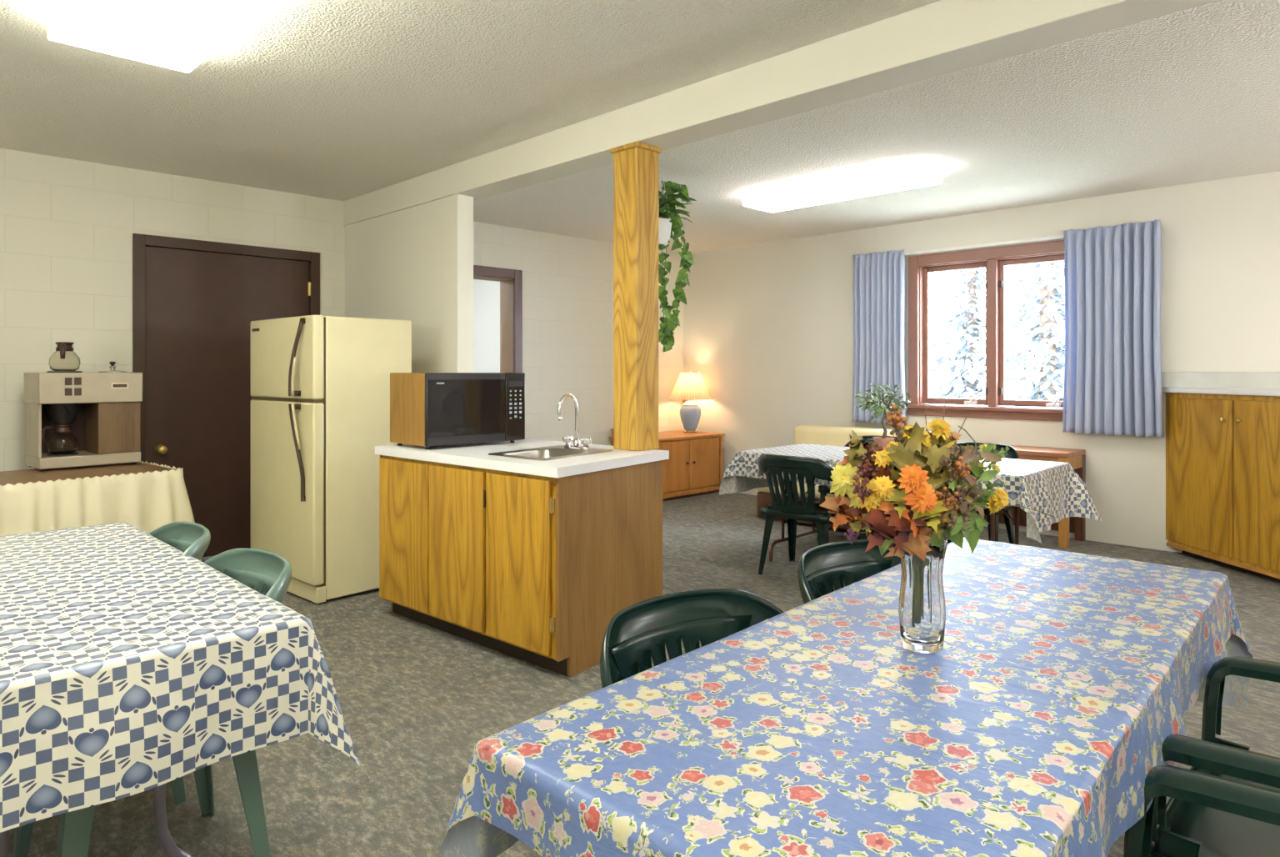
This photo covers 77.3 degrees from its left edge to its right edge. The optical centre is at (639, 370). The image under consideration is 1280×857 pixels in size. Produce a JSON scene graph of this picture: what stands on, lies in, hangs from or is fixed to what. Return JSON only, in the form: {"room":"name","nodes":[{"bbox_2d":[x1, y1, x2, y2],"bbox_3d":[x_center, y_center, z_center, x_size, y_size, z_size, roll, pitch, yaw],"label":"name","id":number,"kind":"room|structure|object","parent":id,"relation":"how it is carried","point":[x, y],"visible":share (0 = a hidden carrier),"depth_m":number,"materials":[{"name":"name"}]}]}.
{"room":"common room","nodes":[
{"label":"common room","id":0,"kind":"room"},
{"bbox_2d":[0,148,683,470],"bbox_3d":[-2.793,-0.015,5.975,0.200,2.640,9.500,0,0,45],"label":"wall","id":1,"kind":"structure","parent":0,"point":[67,226],"depth_m":5.51,"materials":[{"name":"beige paint"}]},
{"bbox_2d":[132,233,319,556],"bbox_3d":[-2.928,0.199,5.737,0.186,2.212,1.243,0,0,45],"label":"door","id":2,"kind":"structure","parent":1,"relation":"in","point":[195,302],"depth_m":5.62,"materials":[{"name":"brown paint"}]},
{"bbox_2d":[473,265,522,372],"bbox_3d":[-1.565,0.180,7.202,0.242,2.249,1.072,0,0,45],"label":"door frame","id":3,"kind":"structure","parent":1,"relation":"in","point":[511,280],"depth_m":7.47,"materials":[{"name":"wood"}]},
{"bbox_2d":[345,194,473,372],"bbox_3d":[-1.708,0.082,5.769,1.624,2.447,0.120,0,0,45],"label":"wall partition","id":4,"kind":"structure","parent":0,"point":[415,264],"depth_m":5.46,"materials":[{"name":"beige paint"}]},
{"bbox_2d":[343,0,1221,225],"bbox_3d":[0.958,-1.237,3.150,9.098,0.194,0.210,0,0,45],"label":"beam","id":5,"kind":"structure","parent":4,"relation":"attached to","point":[941,37],"depth_m":3.33,"materials":[{"name":"beige paint"}]},
{"bbox_2d":[473,279,499,372],"bbox_3d":[-2.687,-0.015,8.415,2.899,2.640,3.300,0,0,45],"label":"wall","id":6,"kind":"structure","parent":0,"point":[486,292],"depth_m":9.80,"materials":[{"name":"white paint"}]},
{"bbox_2d":[0,0,1279,252],"bbox_3d":[0.389,-1.385,2.652,9.600,0.100,9.700,0,0,45],"label":"ceiling","id":7,"kind":"structure","parent":0,"point":[341,100],"depth_m":4.02,"materials":[{"name":"white paint"}]},
{"bbox_2d":[47,0,274,72],"bbox_3d":[-1.524,-1.287,2.641,1.490,0.094,0.480,0,0,45],"label":"ceiling light","id":8,"kind":"object","parent":7,"relation":"attached to","point":[178,35],"visible":1,"depth_m":2.89,"materials":[{"name":"white plastic"}]},
{"bbox_2d":[658,166,696,352],"bbox_3d":[0.132,-0.785,5.274,0.490,1.322,0.406,0,0,7],"label":"hanging plant","id":9,"kind":"object","parent":7,"relation":"hanging from","point":[670,322],"visible":0.7,"depth_m":5.23,"materials":[{"name":"green plant"}]},
{"bbox_2d":[742,160,942,212],"bbox_3d":[1.389,-1.287,5.660,1.380,0.094,0.370,0,0,45],"label":"ceiling light","id":10,"kind":"object","parent":7,"relation":"attached to","point":[914,174],"visible":1,"depth_m":5.50,"materials":[{"name":"white plastic"}]},
{"bbox_2d":[10,491,1279,856],"bbox_3d":[0.389,1.355,2.652,9.600,0.100,9.700,0,0,45],"label":"floor","id":11,"kind":"structure","parent":0,"point":[416,698],"depth_m":3.06,"materials":[{"name":"carpet"}]},
{"bbox_2d":[0,461,176,485],"bbox_3d":[-3.457,0.932,4.079,0.660,0.745,1.780,0,0,39],"label":"serving table","id":12,"kind":"object","parent":11,"relation":"on","point":[23,476],"visible":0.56,"depth_m":4.42,"materials":[{"name":"brown wood"}]},
{"bbox_2d":[23,361,142,470],"bbox_3d":[-3.287,0.251,4.731,0.380,0.616,0.508,0,0,42],"label":"coffee machine","id":13,"kind":"object","parent":12,"relation":"on","point":[102,408],"visible":0.97,"depth_m":4.66,"materials":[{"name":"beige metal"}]},
{"bbox_2d":[41,423,78,454],"bbox_3d":[-3.335,0.391,4.616,0.152,0.166,0.158,0,0,13],"label":"coffee carafe","id":14,"kind":"object","parent":13,"relation":"on","point":[62,441],"visible":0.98,"depth_m":4.58,"materials":[{"name":"clear glass"}]},
{"bbox_2d":[45,432,78,454],"bbox_3d":[-3.334,0.409,4.619,0.152,0.130,0.152,0,0,-35],"label":"bowl","id":15,"kind":"object","parent":14,"relation":"attached to","point":[58,442],"depth_m":4.57,"materials":[{"name":"clear glass"}]},
{"bbox_2d":[48,341,80,370],"bbox_3d":[-3.340,-0.084,4.641,0.152,0.166,0.158,0,0,12],"label":"coffee carafe","id":16,"kind":"object","parent":13,"relation":"on","point":[64,358],"visible":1,"depth_m":4.59,"materials":[{"name":"clear glass"}]},
{"bbox_2d":[65,377,71,384],"bbox_3d":[-3.228,0.058,4.519,0.008,0.042,0.033,0,0,42],"label":"switch","id":17,"kind":"object","parent":13,"relation":"attached to","point":[67,380],"depth_m":4.52,"materials":[{"name":"brown plastic"}]},
{"bbox_2d":[65,388,71,395],"bbox_3d":[-3.228,0.118,4.519,0.008,0.042,0.033,0,0,42],"label":"switch","id":18,"kind":"object","parent":13,"relation":"attached to","point":[67,391],"depth_m":4.52,"materials":[{"name":"brown plastic"}]},
{"bbox_2d":[74,377,81,384],"bbox_3d":[-3.198,0.058,4.552,0.008,0.042,0.033,0,0,42],"label":"switch","id":19,"kind":"object","parent":13,"relation":"attached to","point":[77,381],"depth_m":4.55,"materials":[{"name":"plastic"}]},
{"bbox_2d":[74,387,81,394],"bbox_3d":[-3.198,0.118,4.552,0.008,0.042,0.033,0,0,42],"label":"switch","id":20,"kind":"object","parent":13,"relation":"attached to","point":[77,391],"depth_m":4.55,"materials":[{"name":"plastic"}]},
{"bbox_2d":[0,460,201,560],"bbox_3d":[-3.366,0.907,4.107,0.692,0.706,1.941,0,0,39],"label":"table skirt","id":21,"kind":"object","parent":12,"relation":"attached to","point":[147,501],"visible":0.41,"depth_m":4.23,"materials":[{"name":"beige fabric"}]},
{"bbox_2d":[0,783,192,856],"bbox_3d":[-1.602,0.931,2.125,1.612,0.735,0.732,0,0,45],"label":"folding table","id":22,"kind":"object","parent":11,"relation":"on","point":[163,836],"visible":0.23,"depth_m":1.80,"materials":[{"name":"grey metal"}]},
{"bbox_2d":[0,521,362,832],"bbox_3d":[-1.597,0.733,2.125,1.814,0.348,0.939,0,0,45],"label":"tablecloth","id":23,"kind":"object","parent":22,"relation":"on","point":[130,664],"visible":1,"depth_m":1.68,"materials":[{"name":"fabric"}]},
{"bbox_2d":[12,548,291,856],"bbox_3d":[-1.225,0.911,2.071,0.646,0.788,0.580,0,0,45],"label":"plastic chair","id":24,"kind":"object","parent":11,"relation":"on","point":[265,572],"visible":0.3,"depth_m":2.04,"materials":[{"name":"green plastic"}]},
{"bbox_2d":[149,520,210,804],"bbox_3d":[-1.671,0.911,2.495,0.580,0.788,0.646,0,0,-40],"label":"plastic chair","id":25,"kind":"object","parent":11,"relation":"on","point":[191,538],"visible":0.11,"depth_m":2.72,"materials":[{"name":"green plastic"}]},
{"bbox_2d":[250,315,411,603],"bbox_3d":[-1.935,0.490,4.917,0.845,1.605,0.683,0,0,42],"label":"refrigerator","id":26,"kind":"object","parent":11,"relation":"on","point":[320,385],"visible":0.88,"depth_m":4.61,"materials":[{"name":"beige metal"}]},
{"bbox_2d":[379,455,662,677],"bbox_3d":[-0.645,0.874,4.136,1.511,0.862,0.816,0,0,42],"label":"base cabinet","id":27,"kind":"object","parent":11,"relation":"on","point":[526,567],"visible":0.91,"depth_m":3.66,"materials":[{"name":"brown wood"}]},
{"bbox_2d":[375,438,669,477],"bbox_3d":[-0.633,0.421,4.137,1.541,0.042,0.858,0,0,42],"label":"countertop","id":28,"kind":"structure","parent":27,"relation":"on","point":[476,455],"depth_m":3.79,"materials":[{"name":"white laminate"}]},
{"bbox_2d":[390,372,524,449],"bbox_3d":[-0.990,0.205,4.373,0.385,0.390,0.615,0,0,45],"label":"microwave","id":29,"kind":"object","parent":28,"relation":"on","point":[427,410],"visible":1,"depth_m":4.19,"materials":[{"name":"black plastic"}]},
{"bbox_2d":[488,445,613,485],"bbox_3d":[-0.430,0.472,3.914,0.407,0.155,0.588,0,0,34],"label":"sink","id":30,"kind":"object","parent":28,"relation":"in","point":[549,452],"visible":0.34,"depth_m":3.98,"materials":[{"name":"metal"}]},
{"bbox_2d":[557,393,590,449],"bbox_3d":[-0.358,0.253,4.003,0.194,0.283,0.165,0,0,45],"label":"faucet","id":31,"kind":"object","parent":28,"relation":"on","point":[567,439],"visible":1,"depth_m":4.02,"materials":[{"name":"silver metal"}]},
{"bbox_2d":[610,140,662,450],"bbox_3d":[-0.020,-0.370,4.096,0.196,1.538,0.186,0,0,45],"label":"wooden post","id":32,"kind":"object","parent":28,"relation":"on","point":[635,163],"visible":1,"depth_m":4.04,"materials":[{"name":"brown wood"}]},
{"bbox_2d":[609,428,724,500],"bbox_3d":[0.306,0.952,8.455,0.646,0.707,1.130,0,0,45],"label":"base cabinet","id":33,"kind":"object","parent":11,"relation":"on","point":[693,467],"visible":0.42,"depth_m":8.29,"materials":[{"name":"brown wood"}]},
{"bbox_2d":[669,370,711,432],"bbox_3d":[0.551,0.331,8.754,0.476,0.685,0.475,0,0,45],"label":"table lamp","id":34,"kind":"object","parent":33,"relation":"on","point":[690,386],"visible":1,"depth_m":8.65,"materials":[{"name":"beige fabric"}]},
{"bbox_2d":[600,588,784,687],"bbox_3d":[0.223,0.911,1.627,0.646,0.788,0.580,0,0,-36],"label":"plastic chair","id":35,"kind":"object","parent":11,"relation":"on","point":[641,631],"visible":0.2,"depth_m":1.84,"materials":[{"name":"green plastic"}]},
{"bbox_2d":[757,453,859,574],"bbox_3d":[1.061,0.911,5.115,0.646,0.788,0.580,0,0,41],"label":"plastic chair","id":36,"kind":"object","parent":11,"relation":"on","point":[789,507],"visible":0.76,"depth_m":4.94,"materials":[{"name":"green plastic"}]},
{"bbox_2d":[755,425,930,534],"bbox_3d":[1.803,0.900,6.908,1.420,0.770,0.920,0,0,45],"label":"settee","id":37,"kind":"object","parent":11,"relation":"on","point":[810,434],"visible":0.12,"depth_m":7.14,"materials":[{"name":"beige fabric"}]},
{"bbox_2d":[755,481,834,499],"bbox_3d":[1.690,0.985,6.795,1.360,0.159,0.600,0,0,45],"label":"seat cushion","id":38,"kind":"object","parent":37,"relation":"on","point":[763,491],"depth_m":6.74,"materials":[{"name":"yellow fabric"}]},
{"bbox_2d":[794,425,930,446],"bbox_3d":[2.029,0.760,7.135,1.420,0.490,0.280,0,0,45],"label":"cushion","id":39,"kind":"object","parent":37,"relation":"on","point":[810,434],"depth_m":7.27,"materials":[{"name":"yellow fabric"}]},
{"bbox_2d":[797,539,900,604],"bbox_3d":[0.739,0.911,2.185,0.646,0.788,0.580,0,0,-37],"label":"plastic chair","id":40,"kind":"object","parent":11,"relation":"on","point":[822,567],"visible":0.17,"depth_m":2.40,"materials":[{"name":"green plastic"}]},
{"bbox_2d":[817,435,902,532],"bbox_3d":[1.763,0.911,6.175,0.646,0.788,0.580,0,0,45],"label":"plastic chair","id":41,"kind":"object","parent":11,"relation":"on","point":[823,490],"visible":0.06,"depth_m":6.17,"materials":[{"name":"green plastic"}]},
{"bbox_2d":[769,480,1019,561],"bbox_3d":[1.648,0.930,5.226,1.852,0.734,0.812,0,0,44],"label":"folding table","id":42,"kind":"object","parent":11,"relation":"on","point":[813,530],"visible":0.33,"depth_m":4.88,"materials":[{"name":"brown metal"}]},
{"bbox_2d":[719,443,1102,543],"bbox_3d":[1.663,0.739,5.234,2.182,0.360,1.059,0,0,44],"label":"tablecloth","id":43,"kind":"object","parent":42,"relation":"on","point":[1053,488],"visible":0.48,"depth_m":4.83,"materials":[{"name":"fabric"}]},
{"bbox_2d":[855,382,910,449],"bbox_3d":[1.679,0.317,5.549,0.410,0.480,0.409,0,0,45],"label":"potted tree","id":44,"kind":"object","parent":43,"relation":"on","point":[882,407],"visible":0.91,"depth_m":5.52,"materials":[{"name":"green plant"}]},
{"bbox_2d":[855,487,977,581],"bbox_3d":[1.544,0.911,4.660,0.580,0.788,0.646,0,0,-42],"label":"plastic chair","id":45,"kind":"object","parent":11,"relation":"on","point":[862,536],"visible":0.02,"depth_m":4.70,"materials":[{"name":"green plastic"}]},
{"bbox_2d":[947,442,1019,544],"bbox_3d":[2.300,0.911,5.553,0.646,0.788,0.580,0,0,45],"label":"plastic chair","id":46,"kind":"object","parent":11,"relation":"on","point":[1011,452],"visible":0.16,"depth_m":5.52,"materials":[{"name":"green plastic"}]},
{"bbox_2d":[979,444,1085,548],"bbox_3d":[2.981,0.955,6.325,0.870,0.700,0.420,0,0,45],"label":"side table","id":47,"kind":"object","parent":11,"relation":"on","point":[1076,457],"visible":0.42,"depth_m":6.12,"materials":[{"name":"brown wood"}]},
{"bbox_2d":[1123,765,1279,856],"bbox_3d":[0.834,0.911,0.964,0.580,0.788,0.646,0,0,44],"label":"plastic chair","id":48,"kind":"object","parent":11,"relation":"on","point":[1261,803],"visible":0.87,"depth_m":1.28,"materials":[{"name":"green plastic"}]},
{"bbox_2d":[1150,655,1279,856],"bbox_3d":[1.321,0.911,1.479,0.646,0.788,0.580,0,0,-45],"label":"plastic chair","id":49,"kind":"object","parent":11,"relation":"on","point":[1180,827],"visible":0.78,"depth_m":1.51,"materials":[{"name":"green plastic"}]},
{"bbox_2d":[1165,392,1279,582],"bbox_3d":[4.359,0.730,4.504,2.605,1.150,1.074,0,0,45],"label":"base cabinet","id":50,"kind":"object","parent":11,"relation":"on","point":[1222,451],"visible":1,"depth_m":5.25,"materials":[{"name":"brown wood"}]},
{"bbox_2d":[1162,387,1279,396],"bbox_3d":[4.337,0.137,4.514,2.650,0.035,1.077,0,0,45],"label":"countertop","id":51,"kind":"structure","parent":50,"relation":"on","point":[1256,392],"depth_m":5.28,"materials":[{"name":"white laminate"}]},
{"bbox_3d":[0.687,0.930,1.717,0.725,0.734,1.972,0,0,42],"label":"folding table","id":52,"kind":"object","parent":11,"relation":"on","visible":0},
{"bbox_2d":[439,537,1253,856],"bbox_3d":[0.704,0.763,1.740,0.840,0.416,2.129,0,0,42],"label":"tablecloth","id":53,"kind":"object","parent":52,"relation":"on","point":[1059,679],"visible":0.91,"depth_m":1.26,"materials":[{"name":"fabric"}]},
{"bbox_2d":[898,540,947,653],"bbox_3d":[0.566,0.448,1.605,0.096,0.214,0.096,0,0,45],"label":"glass vase","id":54,"kind":"object","parent":53,"relation":"on","point":[922,607],"visible":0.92,"depth_m":1.57,"materials":[{"name":"clear glass"}]},
{"bbox_2d":[819,391,1054,560],"bbox_3d":[0.585,0.278,1.581,0.442,0.472,0.238,0,0,-21],"label":"bouquet","id":55,"kind":"object","parent":54,"relation":"in","point":[936,502],"visible":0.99,"depth_m":1.51,"materials":[{"name":"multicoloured plant"}]},
{"bbox_2d":[683,170,1279,553],"bbox_3d":[3.854,-0.015,5.904,9.300,2.640,0.200,0,0,45],"label":"wall","id":56,"kind":"structure","parent":0,"point":[768,327],"depth_m":6.55,"materials":[{"name":"beige paint"}]},
{"bbox_2d":[904,235,1064,255],"bbox_3d":[2.892,-1.048,6.682,2.440,0.025,0.059,0,0,45],"label":"curtain rod","id":57,"kind":"object","parent":56,"relation":"attached to","point":[1058,237],"visible":0.6,"depth_m":6.65,"materials":[{"name":"white metal"}]},
{"bbox_2d":[851,249,905,424],"bbox_3d":[2.179,-0.305,7.308,0.537,1.568,0.093,0,0,45],"label":"curtain","id":58,"kind":"object","parent":57,"relation":"hanging from","point":[878,277],"visible":0.87,"depth_m":7.29,"materials":[{"name":"blue fabric"}]},
{"bbox_2d":[1062,219,1164,436],"bbox_3d":[3.515,-0.305,5.969,0.673,1.568,0.095,0,0,45],"label":"curtain","id":59,"kind":"object","parent":57,"relation":"hanging from","point":[1112,274],"visible":1,"depth_m":5.96,"materials":[{"name":"blue fabric"}]},
{"bbox_2d":[905,240,1084,420],"bbox_3d":[2.969,-0.315,6.711,1.512,1.420,0.230,0,0,45],"label":"window","id":60,"kind":"structure","parent":56,"relation":"in","point":[987,326],"depth_m":6.69,"materials":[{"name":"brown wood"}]},
{"bbox_2d":[1161,371,1279,388],"bbox_3d":[5.356,0.062,4.247,4.429,0.115,0.017,0,0,45],"label":"trim","id":61,"kind":"structure","parent":56,"relation":"attached to","point":[1169,379],"depth_m":5.55,"materials":[{"name":"white paint"}]},
{"label":"outside","id":62,"kind":"structure","parent":0,"visible":0},
{"bbox_3d":[18.774,1.755,28.673,46.000,0.100,52.900,0,0,45],"label":"ground","id":63,"kind":"structure","parent":62,"visible":0},
{"bbox_2d":[928,403,1021,406],"bbox_3d":[6.263,-1.592,15.274,3.131,7.005,2.889,0,0,45],"label":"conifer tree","id":64,"kind":"object","parent":63,"relation":"on","point":[928,403],"visible":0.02,"depth_m":14.97,"materials":[{"name":"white plant"}]},
{"bbox_2d":[980,405,1053,407],"bbox_3d":[6.005,-1.238,11.760,2.552,6.514,2.846,0,0,-17],"label":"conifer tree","id":65,"kind":"object","parent":63,"relation":"on","point":[981,405],"visible":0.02,"depth_m":11.70,"materials":[{"name":"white plant"}]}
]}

